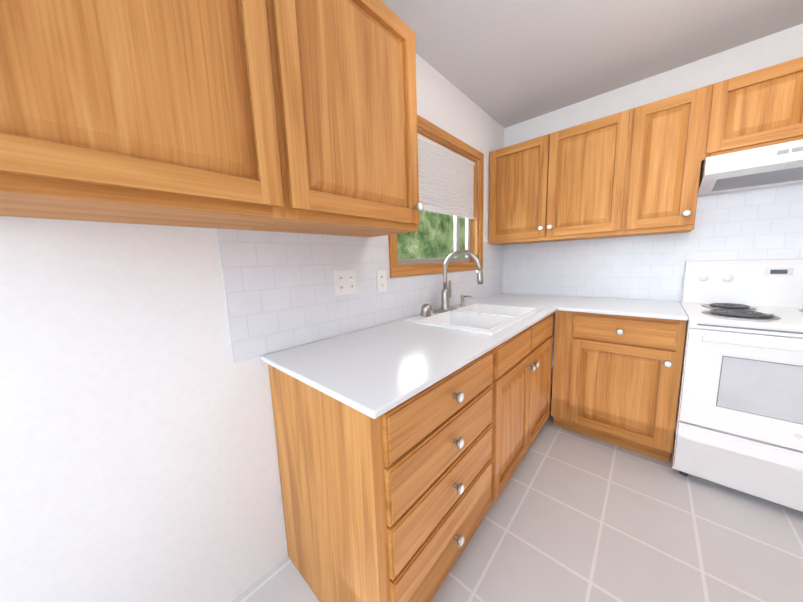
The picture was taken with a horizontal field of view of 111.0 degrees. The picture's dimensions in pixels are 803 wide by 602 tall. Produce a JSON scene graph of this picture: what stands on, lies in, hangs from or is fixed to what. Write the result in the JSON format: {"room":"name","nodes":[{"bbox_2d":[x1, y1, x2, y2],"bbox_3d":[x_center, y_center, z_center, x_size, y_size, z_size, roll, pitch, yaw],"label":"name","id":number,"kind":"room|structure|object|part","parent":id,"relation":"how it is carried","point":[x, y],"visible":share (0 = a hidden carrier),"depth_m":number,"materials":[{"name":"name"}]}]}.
{"room":"kitchen","nodes":[
{"label":"kitchen","id":0,"kind":"room"},
{"bbox_2d":[0,54,503,601],"bbox_3d":[-0.939,-0.037,0.687,0.120,2.450,5.670,5,11,42],"label":"wall","id":1,"kind":"structure","parent":0,"point":[138,454],"depth_m":0.81,"materials":[{"name":"paint"}]},
{"bbox_2d":[0,0,422,236],"bbox_3d":[-0.438,-0.625,0.812,0.375,0.775,1.198,5,11,42],"label":"upper cabinet","id":2,"kind":"object","parent":1,"relation":"attached to","point":[293,116],"visible":1,"depth_m":0.63,"materials":[{"name":"brown wood"}]},
{"bbox_2d":[217,228,502,361],"bbox_3d":[0.193,-0.173,1.845,0.006,0.490,2.414,5,11,42],"label":"backsplash","id":3,"kind":"structure","parent":1,"relation":"attached to","point":[279,290],"depth_m":1.20,"materials":[{"name":"tile"}]},
{"bbox_2d":[334,270,356,295],"bbox_3d":[-0.267,-0.089,1.328,0.008,0.115,0.120,5,11,42],"label":"electrical outlet plate","id":4,"kind":"object","parent":3,"relation":"attached to","point":[345,281],"depth_m":1.32,"materials":[{"name":"white plastic"}]},
{"bbox_2d":[376,270,386,291],"bbox_3d":[-0.107,-0.110,1.505,0.008,0.115,0.070,5,11,42],"label":"electrical outlet plate","id":5,"kind":"object","parent":3,"relation":"attached to","point":[381,275],"depth_m":1.50,"materials":[{"name":"white plastic"}]},
{"bbox_2d":[388,115,483,277],"bbox_3d":[0.265,-0.671,1.941,0.120,0.937,1.137,5,11,42],"label":"window","id":6,"kind":"structure","parent":1,"relation":"in","point":[476,239],"depth_m":2.05,"materials":[{"name":"brown wood"}]},
{"bbox_3d":[0.235,-0.673,1.967,0.030,0.799,0.999,5,11,42],"label":"window sash","id":7,"kind":"part","parent":6,"relation":"part of","materials":[{"name":"white plastic"}]},
{"bbox_2d":[417,133,474,219],"bbox_3d":[0.259,-0.843,1.916,0.030,0.447,0.995,5,11,42],"label":"window shade","id":8,"kind":"object","parent":6,"relation":"attached to","point":[446,181],"visible":0.58,"depth_m":1.95,"materials":[{"name":"fabric"}]},
{"bbox_2d":[232,392,802,601],"bbox_3d":[0.257,1.328,-0.165,3.215,0.100,5.910,5,11,42],"label":"floor","id":9,"kind":"structure","parent":0,"point":[572,516],"depth_m":1.22,"materials":[{"name":"tile"}]},
{"bbox_2d":[268,340,507,601],"bbox_3d":[-0.021,0.642,1.219,0.619,0.892,0.772,5,11,42],"label":"base cabinet","id":10,"kind":"object","parent":9,"relation":"on","point":[393,504],"depth_m":0.90,"materials":[{"name":"brown wood"}]},
{"bbox_2d":[504,313,552,486],"bbox_3d":[0.514,0.541,1.808,0.619,0.892,1.039,5,11,42],"label":"base cabinet","id":11,"kind":"object","parent":9,"relation":"on","point":[527,399],"depth_m":1.55,"materials":[{"name":"brown wood"}]},
{"bbox_2d":[261,293,575,418],"bbox_3d":[0.480,0.097,1.691,0.660,0.020,2.323,5,11,42],"label":"countertop","id":12,"kind":"structure","parent":11,"relation":"on","point":[374,372],"depth_m":1.00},
{"bbox_2d":[420,303,431,316],"bbox_3d":[0.146,0.054,1.638,0.072,0.079,0.063,5,11,42],"label":"air gap","id":13,"kind":"object","parent":12,"relation":"on","point":[426,309],"visible":1,"depth_m":1.61,"materials":[{"name":"silver metal"}]},
{"bbox_2d":[433,250,483,312],"bbox_3d":[0.365,-0.124,1.729,0.276,0.387,0.240,5,11,42],"label":"faucet","id":14,"kind":"object","parent":12,"relation":"on","point":[445,298],"visible":1,"depth_m":1.77,"materials":[{"name":"silver metal"}]},
{"bbox_2d":[402,302,541,335],"bbox_3d":[0.458,0.159,1.692,0.540,0.173,0.760,5,11,42],"label":"sink","id":15,"kind":"object","parent":12,"relation":"in","point":[487,319],"visible":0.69,"depth_m":1.67,"materials":[{"name":"ceramic"}]},
{"bbox_2d":[460,294,472,305],"bbox_3d":[0.458,-0.004,1.958,0.098,0.080,0.044,5,11,42],"label":"soap pump","id":16,"kind":"object","parent":15,"relation":"on","point":[462,300],"visible":1,"depth_m":1.96,"materials":[{"name":"silver metal"}]},
{"bbox_2d":[551,310,686,462],"bbox_3d":[1.501,0.486,1.962,0.635,0.893,0.665,5,11,42],"label":"base cabinet","id":17,"kind":"object","parent":9,"relation":"on","point":[615,379],"visible":0.92,"depth_m":1.71,"materials":[{"name":"brown wood"}]},
{"bbox_2d":[561,297,687,320],"bbox_3d":[1.502,0.034,1.886,0.595,0.020,0.658,5,11,42],"label":"countertop","id":18,"kind":"structure","parent":17,"relation":"on","point":[673,310],"depth_m":1.79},
{"bbox_2d":[671,259,802,511],"bbox_3d":[1.995,0.389,1.450,0.764,1.192,0.719,5,11,42],"label":"stove","id":19,"kind":"object","parent":9,"relation":"on","point":[739,422],"visible":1,"depth_m":1.39,"materials":[{"name":"white metal"}]},
{"bbox_2d":[381,0,802,127],"bbox_3d":[0.170,-1.196,-0.517,3.215,0.100,5.910,5,11,42],"label":"ceiling","id":20,"kind":"structure","parent":0,"point":[505,63],"depth_m":1.55,"materials":[{"name":"paint"}]},
{"bbox_2d":[502,24,802,392],"bbox_3d":[2.144,-0.297,1.785,3.215,2.450,0.120,5,11,42],"label":"wall","id":21,"kind":"structure","parent":0,"point":[771,50],"depth_m":1.83,"materials":[{"name":"paint"}]},
{"bbox_2d":[489,104,648,244],"bbox_3d":[1.241,-0.876,2.189,1.009,0.775,0.340,5,11,42],"label":"upper cabinet","id":22,"kind":"object","parent":21,"relation":"attached to","point":[632,172],"depth_m":1.98,"materials":[{"name":"brown wood"}]},
{"bbox_2d":[502,183,802,301],"bbox_3d":[2.098,-0.413,1.721,2.963,0.900,0.006,5,11,42],"label":"backsplash","id":23,"kind":"structure","parent":21,"relation":"attached to","point":[761,224],"depth_m":1.96,"materials":[{"name":"tile"}]},
{"bbox_2d":[641,80,724,235],"bbox_3d":[1.675,-0.837,1.801,0.430,0.775,0.340,5,11,42],"label":"upper cabinet","id":24,"kind":"object","parent":21,"relation":"attached to","point":[683,127],"depth_m":1.62,"materials":[{"name":"brown wood"}]},
{"bbox_2d":[717,57,802,154],"bbox_3d":[2.085,-0.989,1.403,0.758,0.392,0.340,5,11,42],"label":"upper cabinet","id":25,"kind":"object","parent":21,"relation":"attached to","point":[763,107],"depth_m":1.40,"materials":[{"name":"brown wood"}]},
{"bbox_2d":[698,139,802,195],"bbox_3d":[2.070,-0.711,1.414,0.738,0.153,0.405,5,11,42],"label":"range hood","id":26,"kind":"object","parent":25,"relation":"attached to","point":[780,164],"visible":0.9,"depth_m":1.46,"materials":[{"name":"white metal"}]},
{"label":"outside","id":27,"kind":"structure","parent":0,"visible":0},
{"bbox_2d":[397,210,464,264],"bbox_3d":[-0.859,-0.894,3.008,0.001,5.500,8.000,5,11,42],"label":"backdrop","id":28,"kind":"structure","parent":27,"point":[429,244],"depth_m":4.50,"materials":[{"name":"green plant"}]}
]}

